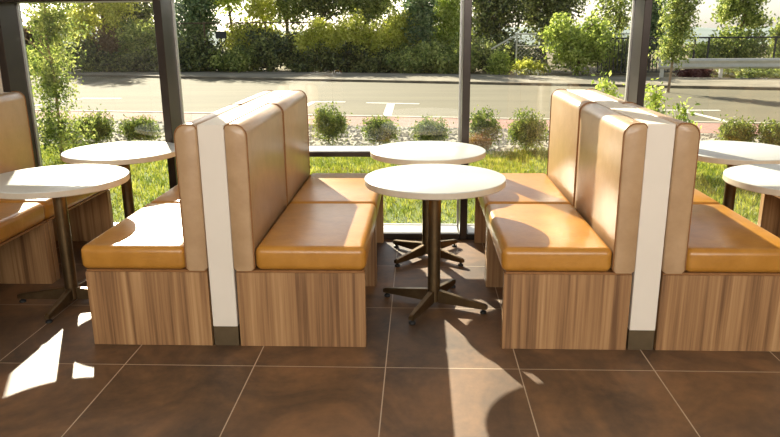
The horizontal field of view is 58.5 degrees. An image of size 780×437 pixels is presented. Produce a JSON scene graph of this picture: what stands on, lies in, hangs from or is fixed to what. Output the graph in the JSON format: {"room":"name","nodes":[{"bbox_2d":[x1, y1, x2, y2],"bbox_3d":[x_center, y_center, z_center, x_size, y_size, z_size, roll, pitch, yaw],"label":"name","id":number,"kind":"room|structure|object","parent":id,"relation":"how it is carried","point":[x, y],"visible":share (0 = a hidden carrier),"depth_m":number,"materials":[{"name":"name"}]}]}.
{"room":"eatery","nodes":[
{"label":"eatery","id":0,"kind":"room"},
{"bbox_2d":[0,71,3,91],"bbox_3d":[1.010,-1.275,4.978,10.800,2.900,0.290,0,15,2],"label":"wall","id":1,"kind":"structure","parent":0,"point":[1,84],"depth_m":5.07,"materials":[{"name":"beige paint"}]},
{"bbox_2d":[0,2,42,166],"bbox_3d":[-2.791,-1.152,5.173,0.055,2.620,0.290,0,15,2],"label":"trim","id":2,"kind":"structure","parent":1,"relation":"attached to","point":[12,66],"depth_m":5.11,"materials":[{"name":"brown metal"}]},
{"bbox_2d":[16,3,118,225],"bbox_3d":[-2.209,-1.147,5.149,1.109,2.525,0.230,0,15,2],"label":"trim","id":3,"kind":"structure","parent":1,"relation":"attached to","point":[17,4],"depth_m":5.30,"materials":[{"name":"metal"}]},
{"bbox_2d":[0,0,151,2],"bbox_3d":[-2.209,-1.150,5.149,1.109,2.620,0.290,0,15,2],"label":"trim","id":4,"kind":"structure","parent":1,"relation":"attached to","point":[4,1],"depth_m":4.91,"materials":[{"name":"brown metal"}]},
{"bbox_2d":[152,0,181,188],"bbox_3d":[-1.627,-1.148,5.125,0.057,2.620,0.290,0,15,2],"label":"trim","id":5,"kind":"structure","parent":1,"relation":"attached to","point":[162,9],"depth_m":5.07,"materials":[{"name":"brown metal"}]},
{"bbox_2d":[171,0,461,239],"bbox_3d":[-0.539,-1.142,5.080,2.120,2.525,0.230,0,15,2],"label":"trim","id":6,"kind":"structure","parent":1,"relation":"attached to","point":[388,227],"depth_m":5.27,"materials":[{"name":"metal"}]},
{"bbox_2d":[458,0,471,239],"bbox_3d":[0.547,-1.141,5.035,0.054,2.620,0.290,0,15,2],"label":"trim","id":7,"kind":"structure","parent":1,"relation":"attached to","point":[466,4],"depth_m":4.97,"materials":[{"name":"brown metal"}]},
{"bbox_2d":[467,0,634,232],"bbox_3d":[1.160,-1.137,5.010,1.174,2.525,0.230,0,15,2],"label":"trim","id":8,"kind":"structure","parent":1,"relation":"attached to","point":[470,227],"depth_m":5.08,"materials":[{"name":"metal"}]},
{"bbox_2d":[627,0,652,106],"bbox_3d":[1.773,-1.137,4.984,0.052,2.620,0.290,0,15,2],"label":"trim","id":9,"kind":"structure","parent":1,"relation":"attached to","point":[642,11],"depth_m":4.88,"materials":[{"name":"brown metal"}]},
{"bbox_2d":[0,239,779,436],"bbox_3d":[0.859,1.246,1.511,10.800,0.120,8.320,0,15,2],"label":"floor","id":10,"kind":"structure","parent":0,"point":[448,373],"depth_m":3.15,"materials":[{"name":"brown tile"}]},
{"bbox_2d":[0,203,55,283],"bbox_3d":[-2.471,-0.020,3.871,0.650,1.123,0.914,0,15,2],"label":"bench","id":11,"kind":"object","parent":10,"relation":"on","point":[26,257],"visible":1,"depth_m":4.34,"materials":[{"name":"brown wood"}]},
{"bbox_2d":[0,203,44,242],"bbox_3d":[-2.417,0.074,3.888,0.542,0.123,0.898,0,15,2],"label":"seat cushion","id":12,"kind":"object","parent":11,"relation":"on","point":[16,219],"depth_m":4.08,"materials":[{"name":"orange leather"}]},
{"bbox_2d":[0,91,113,280],"bbox_3d":[-2.434,-0.261,4.744,0.650,1.123,0.914,0,15,2],"label":"bench","id":13,"kind":"object","parent":10,"relation":"on","point":[90,214],"visible":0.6,"depth_m":4.98,"materials":[{"name":"beige leather"}]},
{"bbox_2d":[0,92,34,173],"bbox_3d":[-2.708,-0.453,4.694,0.103,0.714,0.898,0,15,2],"label":"backrest cushion","id":14,"kind":"object","parent":13,"relation":"on","point":[16,149],"depth_m":4.92,"materials":[{"name":"beige leather"}]},
{"bbox_2d":[0,191,99,218],"bbox_3d":[-2.380,-0.166,4.761,0.542,0.123,0.898,0,15,2],"label":"seat cushion","id":15,"kind":"object","parent":13,"relation":"on","point":[72,201],"depth_m":4.38,"materials":[{"name":"orange leather"}]},
{"bbox_2d":[0,164,129,323],"bbox_3d":[-1.871,0.129,4.012,0.772,0.752,0.772,0,15,0],"label":"round table","id":16,"kind":"object","parent":10,"relation":"on","point":[56,182],"visible":0.79,"depth_m":3.95,"materials":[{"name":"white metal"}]},
{"bbox_2d":[61,141,174,217],"bbox_3d":[-1.830,-0.109,4.874,0.772,0.752,0.772,-8,17,-26],"label":"round table","id":17,"kind":"object","parent":10,"relation":"on","point":[123,154],"visible":0.51,"depth_m":4.71,"materials":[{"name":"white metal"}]},
{"bbox_2d":[81,104,241,344],"bbox_3d":[-1.192,-0.016,3.818,0.634,1.123,0.914,0,15,2],"label":"bench","id":18,"kind":"object","parent":10,"relation":"on","point":[148,281],"visible":0.8,"depth_m":3.46,"materials":[{"name":"brown wood"}]},
{"bbox_2d":[81,203,184,268],"bbox_3d":[-1.245,0.078,3.840,0.526,0.123,0.898,0,15,2],"label":"seat cushion","id":19,"kind":"object","parent":18,"relation":"on","point":[151,237],"depth_m":3.44,"materials":[{"name":"orange leather"}]},
{"bbox_2d":[175,104,240,270],"bbox_3d":[-0.930,-0.207,3.746,0.103,0.714,0.898,0,15,2],"label":"backrest cushion","id":20,"kind":"object","parent":18,"relation":"on","point":[194,257],"depth_m":3.32,"materials":[{"name":"beige leather"}]},
{"bbox_2d":[151,90,272,202],"bbox_3d":[-1.155,-0.257,4.691,0.634,1.123,0.914,0,15,2],"label":"bench","id":21,"kind":"object","parent":10,"relation":"on","point":[172,195],"visible":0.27,"depth_m":4.40,"materials":[{"name":"beige leather"}]},
{"bbox_2d":[151,185,179,202],"bbox_3d":[-1.208,-0.162,4.713,0.526,0.123,0.898,0,15,2],"label":"seat cushion","id":22,"kind":"object","parent":21,"relation":"on","point":[172,195],"depth_m":4.38,"materials":[{"name":"orange leather"}]},
{"bbox_2d":[237,91,271,104],"bbox_3d":[-0.893,-0.447,4.619,0.103,0.714,0.898,0,15,2],"label":"backrest cushion","id":23,"kind":"object","parent":21,"relation":"on","point":[262,93],"depth_m":4.47,"materials":[{"name":"beige leather"}]},
{"bbox_2d":[197,91,291,344],"bbox_3d":[-0.793,-0.132,4.239,0.124,1.117,1.790,0,15,2],"label":"wall","id":24,"kind":"structure","parent":10,"relation":"on","point":[211,139],"depth_m":3.38,"materials":[{"name":"white paint"}]},
{"bbox_2d":[223,103,376,346],"bbox_3d":[-0.424,-0.014,3.786,0.650,1.123,0.914,0,15,2],"label":"bench","id":25,"kind":"object","parent":10,"relation":"on","point":[304,272],"visible":1,"depth_m":3.45,"materials":[{"name":"beige leather"}]},
{"bbox_2d":[224,104,286,270],"bbox_3d":[-0.697,-0.206,3.737,0.103,0.714,0.898,0,15,2],"label":"backrest cushion","id":26,"kind":"object","parent":25,"relation":"on","point":[254,142],"depth_m":3.40,"materials":[{"name":"beige leather"}]},
{"bbox_2d":[255,203,375,269],"bbox_3d":[-0.370,0.081,3.804,0.542,0.123,0.898,0,15,2],"label":"seat cushion","id":27,"kind":"object","parent":25,"relation":"on","point":[298,236],"depth_m":3.51,"materials":[{"name":"orange leather"}]},
{"bbox_2d":[268,90,383,271],"bbox_3d":[-0.387,-0.254,4.659,0.650,1.123,0.914,0,15,2],"label":"bench","id":28,"kind":"object","parent":10,"relation":"on","point":[303,187],"visible":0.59,"depth_m":4.55,"materials":[{"name":"beige leather"}]},
{"bbox_2d":[271,91,309,204],"bbox_3d":[-0.660,-0.446,4.609,0.103,0.714,0.898,0,15,2],"label":"backrest cushion","id":29,"kind":"object","parent":28,"relation":"on","point":[294,106],"depth_m":4.55,"materials":[{"name":"beige leather"}]},
{"bbox_2d":[290,173,381,216],"bbox_3d":[-0.333,-0.160,4.677,0.542,0.123,0.898,0,15,2],"label":"seat cushion","id":30,"kind":"object","parent":28,"relation":"on","point":[315,188],"depth_m":4.52,"materials":[{"name":"orange leather"}]},
{"bbox_2d":[370,141,485,266],"bbox_3d":[0.257,-0.099,4.778,0.772,0.752,0.772,14,21,42],"label":"round table","id":31,"kind":"object","parent":10,"relation":"on","point":[408,152],"visible":0.94,"depth_m":4.68,"materials":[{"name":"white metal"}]},
{"bbox_2d":[365,164,505,324],"bbox_3d":[0.250,0.134,3.929,0.772,0.752,0.772,7,17,25],"label":"round table","id":32,"kind":"object","parent":10,"relation":"on","point":[434,183],"visible":1,"depth_m":3.86,"materials":[{"name":"white laminate"}]},
{"bbox_2d":[474,89,591,281],"bbox_3d":[0.907,-0.250,4.606,0.634,1.123,0.914,0,15,2],"label":"bench","id":33,"kind":"object","parent":10,"relation":"on","point":[558,186],"visible":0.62,"depth_m":4.50,"materials":[{"name":"beige leather"}]},
{"bbox_2d":[478,173,571,216],"bbox_3d":[0.854,-0.156,4.628,0.526,0.123,0.898,0,15,2],"label":"seat cushion","id":34,"kind":"object","parent":33,"relation":"on","point":[520,188],"depth_m":4.44,"materials":[{"name":"orange leather"}]},
{"bbox_2d":[548,89,591,204],"bbox_3d":[1.169,-0.440,4.534,0.103,0.714,0.898,0,15,2],"label":"backrest cushion","id":35,"kind":"object","parent":33,"relation":"on","point":[565,106],"depth_m":4.47,"materials":[{"name":"beige leather"}]},
{"bbox_2d":[485,102,647,349],"bbox_3d":[0.871,-0.010,3.733,0.634,1.123,0.914,0,15,2],"label":"bench","id":36,"kind":"object","parent":10,"relation":"on","point":[564,272],"visible":1,"depth_m":3.40,"materials":[{"name":"beige leather"}]},
{"bbox_2d":[485,204,611,271],"bbox_3d":[0.817,0.084,3.755,0.526,0.123,0.898,0,15,2],"label":"seat cushion","id":37,"kind":"object","parent":36,"relation":"on","point":[525,237],"depth_m":3.47,"materials":[{"name":"orange leather"}]},
{"bbox_2d":[575,103,646,272],"bbox_3d":[1.132,-0.200,3.661,0.103,0.714,0.898,0,15,2],"label":"backrest cushion","id":38,"kind":"object","parent":36,"relation":"on","point":[611,146],"depth_m":3.35,"materials":[{"name":"beige leather"}]},
{"bbox_2d":[567,90,675,349],"bbox_3d":[1.269,-0.125,4.153,0.124,1.117,1.790,0,15,2],"label":"wall","id":39,"kind":"structure","parent":10,"relation":"on","point":[645,285],"depth_m":3.30,"materials":[{"name":"white paint"}]},
{"bbox_2d":[587,89,719,203],"bbox_3d":[1.675,-0.248,4.574,0.650,1.123,0.914,0,15,2],"label":"bench","id":40,"kind":"object","parent":10,"relation":"on","point":[699,197],"visible":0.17,"depth_m":4.24,"materials":[{"name":"beige leather"}]},
{"bbox_2d":[587,89,627,102],"bbox_3d":[1.402,-0.440,4.524,0.103,0.714,0.898,0,15,2],"label":"backrest cushion","id":41,"kind":"object","parent":40,"relation":"on","point":[595,91],"depth_m":4.40,"materials":[{"name":"beige leather"}]},
{"bbox_2d":[693,189,719,203],"bbox_3d":[1.729,-0.153,4.591,0.542,0.123,0.898,0,15,2],"label":"seat cushion","id":42,"kind":"object","parent":40,"relation":"on","point":[699,197],"depth_m":4.22,"materials":[{"name":"orange leather"}]},
{"bbox_2d":[623,102,779,351],"bbox_3d":[1.638,-0.007,3.701,0.650,1.123,0.914,0,15,2],"label":"bench","id":43,"kind":"object","parent":10,"relation":"on","point":[719,289],"visible":0.73,"depth_m":3.35,"materials":[{"name":"beige leather"}]},
{"bbox_2d":[624,103,698,273],"bbox_3d":[1.365,-0.199,3.651,0.103,0.714,0.898,0,15,2],"label":"backrest cushion","id":44,"kind":"object","parent":43,"relation":"on","point":[676,252],"depth_m":3.22,"materials":[{"name":"beige leather"}]},
{"bbox_2d":[686,204,779,272],"bbox_3d":[1.693,0.087,3.719,0.542,0.123,0.898,0,15,2],"label":"seat cushion","id":45,"kind":"object","parent":43,"relation":"on","point":[721,240],"depth_m":3.35,"materials":[{"name":"orange leather"}]},
{"bbox_2d":[698,140,779,210],"bbox_3d":[2.281,-0.093,4.695,0.772,0.752,0.772,-12,19,-36],"label":"round table","id":46,"kind":"object","parent":10,"relation":"on","point":[730,153],"visible":0.45,"depth_m":4.53,"materials":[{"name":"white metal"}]},
{"bbox_2d":[723,164,779,195],"bbox_3d":[2.220,0.142,3.843,0.772,0.752,0.772,-5,16,-17],"label":"round table","id":47,"kind":"object","parent":10,"relation":"on","point":[759,178],"visible":0.56,"depth_m":3.75,"materials":[{"name":"white laminate"}]},
{"bbox_2d":[757,194,779,237],"bbox_3d":[2.962,-0.243,4.521,0.634,1.123,0.914,0,15,2],"label":"bench","id":48,"kind":"object","parent":10,"relation":"on","point":[769,211],"visible":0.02,"depth_m":5.01,"materials":[{"name":"beige leather"}]},
{"label":"outside","id":49,"kind":"structure","parent":0,"visible":0},
{"bbox_2d":[35,110,761,133],"bbox_3d":[-1.537,-1.857,13.399,64.726,0.200,2.831,2,16,10],"label":"brick strip","id":50,"kind":"object","parent":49,"point":[403,121],"visible":0.14,"depth_m":12.92,"materials":[{"name":"brick"}]},
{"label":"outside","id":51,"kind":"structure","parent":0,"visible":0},
{"bbox_2d":[34,73,779,89],"bbox_3d":[-1.312,-4.430,22.640,66.339,0.260,2.233,4,16,17],"label":"kerb","id":52,"kind":"object","parent":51,"point":[84,75],"visible":0.25,"depth_m":21.20,"materials":[{"name":"concrete"}]},
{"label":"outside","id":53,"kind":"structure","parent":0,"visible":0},
{"bbox_2d":[29,69,779,86],"bbox_3d":[-1.092,-4.937,24.494,66.798,0.250,6.745,4,16,14],"label":"sidewalk","id":54,"kind":"structure","parent":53,"point":[767,82],"depth_m":22.51,"materials":[{"name":"grey concrete"}]},
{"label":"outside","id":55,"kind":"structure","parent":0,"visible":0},
{"bbox_2d":[59,44,779,78],"bbox_3d":[-0.294,-9.256,40.655,184.000,0.400,40.784,0,15,2],"label":"field","id":56,"kind":"structure","parent":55,"point":[557,72],"depth_m":25.94,"materials":[{"name":"plant"}]},
{"bbox_2d":[54,34,107,70],"bbox_3d":[-12.263,-6.758,28.424,2.412,1.527,2.548,2,16,8],"label":"bush","id":57,"kind":"object","parent":56,"relation":"on","point":[87,41],"visible":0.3,"depth_m":27.66,"materials":[{"name":"green plant"}]},
{"bbox_2d":[63,2,142,44],"bbox_3d":[-12.293,-8.993,29.101,3.773,5.463,3.289,-4,16,-12],"label":"tree","id":58,"kind":"object","parent":56,"relation":"on","point":[107,11],"visible":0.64,"depth_m":29.02,"materials":[{"name":"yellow plant"}]},
{"bbox_2d":[82,23,127,55],"bbox_3d":[-11.442,-6.992,28.482,2.016,1.926,2.227,5,16,20],"label":"bush","id":59,"kind":"object","parent":56,"relation":"on","point":[108,42],"visible":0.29,"depth_m":27.94,"materials":[{"name":"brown plant"}]},
{"bbox_2d":[89,2,154,43],"bbox_3d":[-11.639,-8.883,31.046,3.990,4.225,4.003,7,17,24],"label":"tree","id":60,"kind":"object","parent":56,"relation":"on","point":[147,11],"visible":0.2,"depth_m":30.78,"materials":[{"name":"green plant"}]},
{"bbox_2d":[110,15,156,65],"bbox_3d":[-9.824,-6.986,27.845,2.506,2.237,2.263,-7,17,-22],"label":"bush","id":61,"kind":"object","parent":56,"relation":"on","point":[144,35],"visible":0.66,"depth_m":27.59,"materials":[{"name":"green plant"}]},
{"bbox_2d":[74,45,233,72],"bbox_3d":[-9.075,-6.260,27.285,6.650,1.120,1.992,1,15,4],"label":"hedge","id":62,"kind":"object","parent":56,"relation":"on","point":[106,62],"visible":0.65,"depth_m":27.02,"materials":[{"name":"green plant"}]},
{"bbox_2d":[145,31,228,71],"bbox_3d":[-8.012,-6.619,27.565,3.060,1.654,3.399,0,15,2],"label":"bush","id":63,"kind":"object","parent":56,"relation":"on","point":[187,48],"visible":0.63,"depth_m":26.82,"materials":[{"name":"green plant"}]},
{"bbox_2d":[174,0,226,42],"bbox_3d":[-8.191,-8.386,29.076,2.667,4.285,2.612,0,15,2],"label":"tree","id":64,"kind":"object","parent":56,"relation":"on","point":[191,11],"visible":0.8,"depth_m":28.69,"materials":[{"name":"green plant"}]},
{"bbox_2d":[208,0,251,48],"bbox_3d":[-7.095,-9.208,29.907,3.590,5.361,3.130,-9,17,-27],"label":"tree","id":65,"kind":"object","parent":56,"relation":"on","point":[229,8],"visible":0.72,"depth_m":29.95,"materials":[{"name":"green plant"}]},
{"bbox_2d":[206,39,265,72],"bbox_3d":[-5.859,-6.223,26.678,2.076,1.306,2.420,9,18,32],"label":"bush","id":66,"kind":"object","parent":56,"relation":"on","point":[235,61],"visible":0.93,"depth_m":26.37,"materials":[{"name":"green plant"}]},
{"bbox_2d":[178,21,319,68],"bbox_3d":[-5.456,-6.745,27.335,5.605,1.900,0.058,0,15,2],"label":"fence","id":67,"kind":"object","parent":56,"relation":"on","point":[264,22],"visible":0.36,"depth_m":27.15,"materials":[{"name":"metal"}]},
{"bbox_2d":[219,0,287,68],"bbox_3d":[-5.804,-7.834,28.695,3.110,3.374,2.954,0,15,2],"label":"tree","id":68,"kind":"object","parent":56,"relation":"on","point":[257,11],"visible":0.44,"depth_m":28.32,"materials":[{"name":"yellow plant"}]},
{"bbox_2d":[237,23,296,71],"bbox_3d":[-4.672,-6.637,26.967,2.319,1.943,2.738,1,15,5],"label":"bush","id":69,"kind":"object","parent":56,"relation":"on","point":[274,54],"visible":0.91,"depth_m":26.59,"materials":[{"name":"green plant"}]},
{"bbox_2d":[249,0,320,65],"bbox_3d":[-4.484,-8.896,29.732,3.159,4.823,2.910,-7,17,-22],"label":"tree","id":70,"kind":"object","parent":56,"relation":"on","point":[284,13],"visible":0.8,"depth_m":29.56,"materials":[{"name":"green plant"}]},
{"bbox_2d":[291,0,365,30],"bbox_3d":[-3.009,-9.609,30.956,4.080,5.519,3.943,0,15,2],"label":"tree","id":71,"kind":"object","parent":56,"relation":"on","point":[322,9],"visible":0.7,"depth_m":30.12,"materials":[{"name":"green plant"}]},
{"bbox_2d":[290,8,403,71],"bbox_3d":[-1.597,-6.746,26.422,4.534,2.388,2.032,0,15,2],"label":"hedge","id":72,"kind":"object","parent":56,"relation":"on","point":[350,30],"visible":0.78,"depth_m":26.09,"materials":[{"name":"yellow plant"}]},
{"bbox_2d":[284,39,409,72],"bbox_3d":[-1.497,-6.182,26.334,5.206,1.342,1.992,1,15,4],"label":"hedge","id":73,"kind":"object","parent":56,"relation":"on","point":[348,62],"visible":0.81,"depth_m":26.04,"materials":[{"name":"green plant"}]},
{"bbox_2d":[323,0,400,29],"bbox_3d":[-1.173,-9.338,30.851,4.289,5.045,3.807,4,16,15],"label":"tree","id":74,"kind":"object","parent":56,"relation":"on","point":[374,9],"visible":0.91,"depth_m":30.15,"materials":[{"name":"green plant"}]},
{"bbox_2d":[369,5,421,47],"bbox_3d":[0.381,-7.033,27.177,2.417,2.529,2.094,1,15,6],"label":"tree","id":75,"kind":"object","parent":56,"relation":"on","point":[400,21],"visible":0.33,"depth_m":26.54,"materials":[{"name":"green plant"}]},
{"bbox_2d":[400,0,443,52],"bbox_3d":[1.206,-7.551,26.373,1.749,3.907,1.684,-4,16,-12],"label":"tree","id":76,"kind":"object","parent":56,"relation":"on","point":[423,10],"visible":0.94,"depth_m":26.14,"materials":[{"name":"green plant"}]},
{"bbox_2d":[376,38,482,72],"bbox_3d":[1.469,-6.035,25.778,3.619,1.310,3.740,-6,16,-20],"label":"bush","id":77,"kind":"object","parent":56,"relation":"on","point":[424,49],"visible":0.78,"depth_m":25.12,"materials":[{"name":"green plant"}]},
{"bbox_2d":[398,46,481,73],"bbox_3d":[1.818,-5.817,25.576,3.129,0.988,1.768,-1,15,-1],"label":"hedge","id":78,"kind":"object","parent":56,"relation":"on","point":[474,59],"visible":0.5,"depth_m":25.20,"materials":[{"name":"green plant"}]},
{"bbox_2d":[427,0,475,52],"bbox_3d":[2.254,-7.580,26.888,2.079,3.702,2.084,-7,17,-22],"label":"tree","id":79,"kind":"object","parent":56,"relation":"on","point":[449,15],"visible":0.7,"depth_m":26.47,"materials":[{"name":"green plant"}]},
{"bbox_2d":[483,49,516,74],"bbox_3d":[3.879,-5.462,24.346,1.067,0.918,1.294,14,21,42],"label":"bush","id":80,"kind":"object","parent":56,"relation":"on","point":[499,62],"visible":0.99,"depth_m":24.13,"materials":[{"name":"green plant"}]},
{"bbox_2d":[471,0,532,46],"bbox_3d":[4.276,-9.038,28.467,3.437,5.654,3.330,-9,18,-28],"label":"tree","id":81,"kind":"object","parent":56,"relation":"on","point":[490,17],"visible":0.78,"depth_m":28.11,"materials":[{"name":"green plant"}]},
{"bbox_2d":[471,34,546,71],"bbox_3d":[4.248,-6.404,26.677,3.654,1.497,3.189,-8,17,-25],"label":"bush","id":82,"kind":"object","parent":56,"relation":"on","point":[486,52],"visible":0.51,"depth_m":26.20,"materials":[{"name":"green plant"}]},
{"bbox_2d":[509,56,548,74],"bbox_3d":[4.846,-5.293,24.201,1.352,0.676,1.571,0,15,2],"label":"bush","id":83,"kind":"object","parent":56,"relation":"on","point":[527,67],"visible":1,"depth_m":23.93,"materials":[{"name":"yellow plant"}]},
{"bbox_2d":[510,0,599,63],"bbox_3d":[6.738,-8.947,29.455,4.168,4.930,3.594,-13,20,-38],"label":"tree","id":84,"kind":"object","parent":56,"relation":"on","point":[542,12],"visible":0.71,"depth_m":28.93,"materials":[{"name":"green plant"}]},
{"bbox_2d":[491,33,629,73],"bbox_3d":[6.109,-5.814,24.509,5.097,1.420,0.062,0,15,2],"label":"fence","id":85,"kind":"object","parent":56,"relation":"on","point":[516,34],"visible":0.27,"depth_m":24.48,"materials":[{"name":"metal"}]},
{"bbox_2d":[537,4,621,75],"bbox_3d":[6.286,-6.007,23.574,2.848,2.342,2.853,-11,19,-34],"label":"bush","id":86,"kind":"object","parent":56,"relation":"on","point":[577,45],"visible":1,"depth_m":23.20,"materials":[{"name":"green plant"}]},
{"bbox_2d":[589,0,631,36],"bbox_3d":[9.361,-8.572,28.441,2.554,4.664,2.759,0,15,2],"label":"tree","id":87,"kind":"object","parent":56,"relation":"on","point":[620,18],"visible":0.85,"depth_m":28.28,"materials":[{"name":"green plant"}]},
{"bbox_2d":[595,30,651,71],"bbox_3d":[8.128,-5.889,24.582,2.072,1.547,1.935,9,18,31],"label":"bush","id":88,"kind":"object","parent":56,"relation":"on","point":[620,42],"visible":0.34,"depth_m":24.22,"materials":[{"name":"green plant"}]},
{"bbox_2d":[629,0,668,68],"bbox_3d":[10.014,-7.411,26.622,1.599,3.375,1.672,-5,16,-15],"label":"tree","id":89,"kind":"object","parent":56,"relation":"on","point":[655,18],"visible":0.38,"depth_m":26.27,"materials":[{"name":"green plant"}]},
{"bbox_2d":[597,36,779,75],"bbox_3d":[11.282,-5.409,23.182,8.604,1.260,0.070,0,15,3],"label":"fence","id":90,"kind":"object","parent":56,"relation":"on","point":[756,37],"visible":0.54,"depth_m":23.21,"materials":[{"name":"metal"}]},
{"bbox_2d":[658,58,779,77],"bbox_3d":[12.466,-4.664,21.628,8.100,0.630,0.182,1,15,4],"label":"guardrail","id":91,"kind":"object","parent":56,"relation":"on","point":[694,63],"visible":0.84,"depth_m":21.69,"materials":[{"name":"metal"}]},
{"bbox_2d":[697,22,777,57],"bbox_3d":[12.239,-6.102,24.861,2.733,1.754,2.494,-6,16,-18],"label":"bush","id":92,"kind":"object","parent":56,"relation":"on","point":[742,33],"visible":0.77,"depth_m":24.33,"materials":[{"name":"green plant"}]},
{"bbox_2d":[709,0,772,31],"bbox_3d":[12.831,-7.502,25.379,2.357,4.170,1.959,0,15,2],"label":"tree","id":93,"kind":"object","parent":56,"relation":"on","point":[727,10],"visible":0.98,"depth_m":25.20,"materials":[{"name":"green plant"}]},
{"bbox_2d":[709,67,779,78],"bbox_3d":[11.539,-4.816,22.369,2.695,0.609,2.521,0,15,2],"label":"bush","id":94,"kind":"object","parent":56,"relation":"on","point":[741,73],"visible":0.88,"depth_m":21.86,"materials":[{"name":"green plant"}]},
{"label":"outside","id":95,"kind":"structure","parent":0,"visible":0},
{"bbox_2d":[36,118,763,151],"bbox_3d":[-2.038,-0.960,10.152,64.680,0.198,7.303,2,16,10],"label":"gravel bed","id":96,"kind":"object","parent":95,"point":[162,138],"visible":0.12,"depth_m":10.73,"materials":[{"name":"grey gravel"}]},
{"bbox_2d":[75,104,116,143],"bbox_3d":[-4.362,-1.375,10.309,0.613,0.596,0.575,5,16,20],"label":"shrub","id":97,"kind":"object","parent":96,"relation":"on","point":[103,127],"visible":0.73,"depth_m":10.26,"materials":[{"name":"green plant"}]},
{"bbox_2d":[308,101,351,145],"bbox_3d":[-0.873,-1.390,10.155,0.628,0.657,0.561,8,17,28],"label":"shrub","id":98,"kind":"object","parent":96,"relation":"on","point":[329,125],"visible":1,"depth_m":10.08,"materials":[{"name":"green plant"}]},
{"bbox_2d":[356,114,403,144],"bbox_3d":[-0.179,-1.254,9.950,0.624,0.485,0.653,-14,20,-41],"label":"shrub","id":99,"kind":"object","parent":96,"relation":"on","point":[382,131],"visible":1,"depth_m":9.88,"materials":[{"name":"green plant"}]},
{"bbox_2d":[37,119,767,150],"bbox_3d":[0.576,-1.177,10.432,14.933,0.032,2.932,3,16,11],"label":"gravel","id":100,"kind":"object","parent":96,"relation":"on","point":[505,130],"visible":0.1,"depth_m":10.67,"materials":[{"name":"grey gravel"}]},
{"bbox_2d":[113,114,164,140],"bbox_3d":[-3.783,-1.374,10.511,0.686,0.479,0.654,-13,20,-38],"label":"shrub","id":101,"kind":"object","parent":100,"relation":"on","point":[144,128],"visible":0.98,"depth_m":10.41,"materials":[{"name":"green plant"}]},
{"bbox_2d":[714,110,763,142],"bbox_3d":[4.778,-1.198,9.490,0.702,0.542,0.531,0,15,2],"label":"shrub","id":102,"kind":"object","parent":100,"relation":"on","point":[732,131],"visible":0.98,"depth_m":9.40,"materials":[{"name":"green plant"}]},
{"bbox_2d":[754,112,779,145],"bbox_3d":[5.192,-1.145,9.261,0.619,0.558,0.605,6,17,24],"label":"shrub","id":103,"kind":"object","parent":100,"relation":"on","point":[770,132],"visible":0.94,"depth_m":9.24,"materials":[{"name":"green plant"}]},
{"bbox_2d":[409,114,453,140],"bbox_3d":[0.591,-1.264,9.960,0.634,0.491,0.554,-13,20,-38],"label":"shrub","id":104,"kind":"object","parent":96,"relation":"on","point":[426,130],"visible":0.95,"depth_m":9.84,"materials":[{"name":"green plant"}]},
{"bbox_2d":[469,104,503,149],"bbox_3d":[1.302,-1.258,9.643,0.551,0.638,0.468,2,16,9],"label":"shrub","id":105,"kind":"object","parent":96,"relation":"on","point":[484,125],"visible":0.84,"depth_m":9.55,"materials":[{"name":"green plant"}]},
{"bbox_2d":[505,105,548,153],"bbox_3d":[1.885,-1.207,9.447,0.649,0.633,0.584,-7,17,-24],"label":"shrub","id":106,"kind":"object","parent":96,"relation":"on","point":[528,131],"visible":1,"depth_m":9.37,"materials":[{"name":"green plant"}]},
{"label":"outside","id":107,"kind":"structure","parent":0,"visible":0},
{"bbox_2d":[63,25,774,44],"bbox_3d":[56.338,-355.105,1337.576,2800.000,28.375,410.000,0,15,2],"label":"hills","id":108,"kind":"structure","parent":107,"point":[705,32],"depth_m":1225.58,"materials":[{"name":"green plant"}]},
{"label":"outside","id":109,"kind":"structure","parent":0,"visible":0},
{"bbox_2d":[40,141,761,224],"bbox_3d":[-1.661,-0.431,8.214,64.000,0.200,5.280,0,15,2],"label":"lawn","id":110,"kind":"structure","parent":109,"point":[115,212],"depth_m":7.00,"materials":[{"name":"green plant"}]},
{"bbox_2d":[20,3,99,160],"bbox_3d":[-4.116,-2.214,8.520,1.216,3.157,1.008,3,16,11],"label":"young tree","id":111,"kind":"object","parent":110,"relation":"on","point":[52,22],"visible":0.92,"depth_m":8.57,"materials":[{"name":"green plant"}]},
{"bbox_2d":[591,71,624,97],"bbox_3d":[2.639,-1.222,8.478,0.568,1.158,0.610,0,15,2],"label":"leafy bush","id":112,"kind":"object","parent":110,"relation":"on","point":[605,83],"visible":0.19,"depth_m":8.37,"materials":[{"name":"green plant"}]},
{"bbox_2d":[644,78,677,118],"bbox_3d":[3.111,-1.092,8.155,0.538,1.071,0.492,12,19,37],"label":"leafy bush","id":113,"kind":"object","parent":110,"relation":"on","point":[653,104],"visible":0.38,"depth_m":8.08,"materials":[{"name":"green plant"}]},
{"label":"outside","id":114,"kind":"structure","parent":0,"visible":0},
{"bbox_2d":[30,75,779,121],"bbox_3d":[-2.388,-2.913,17.378,67.426,0.240,12.846,4,16,17],"label":"road","id":115,"kind":"structure","parent":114,"point":[136,94],"depth_m":17.06,"materials":[{"name":"grey asphalt"}]},
{"bbox_2d":[35,109,778,123],"bbox_3d":[-1.513,-2.053,14.089,64.563,0.212,1.697,2,16,10],"label":"kerb","id":116,"kind":"object","parent":115,"relation":"on","point":[35,109],"visible":0.17,"depth_m":13.38,"materials":[{"name":"concrete"}]},
{"bbox_2d":[648,0,706,92],"bbox_3d":[7.123,-4.947,17.255,1.298,3.621,1.196,-12,19,-36],"label":"young tree","id":117,"kind":"object","parent":115,"relation":"on","point":[678,22],"visible":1,"depth_m":17.19,"materials":[{"name":"green plant"}]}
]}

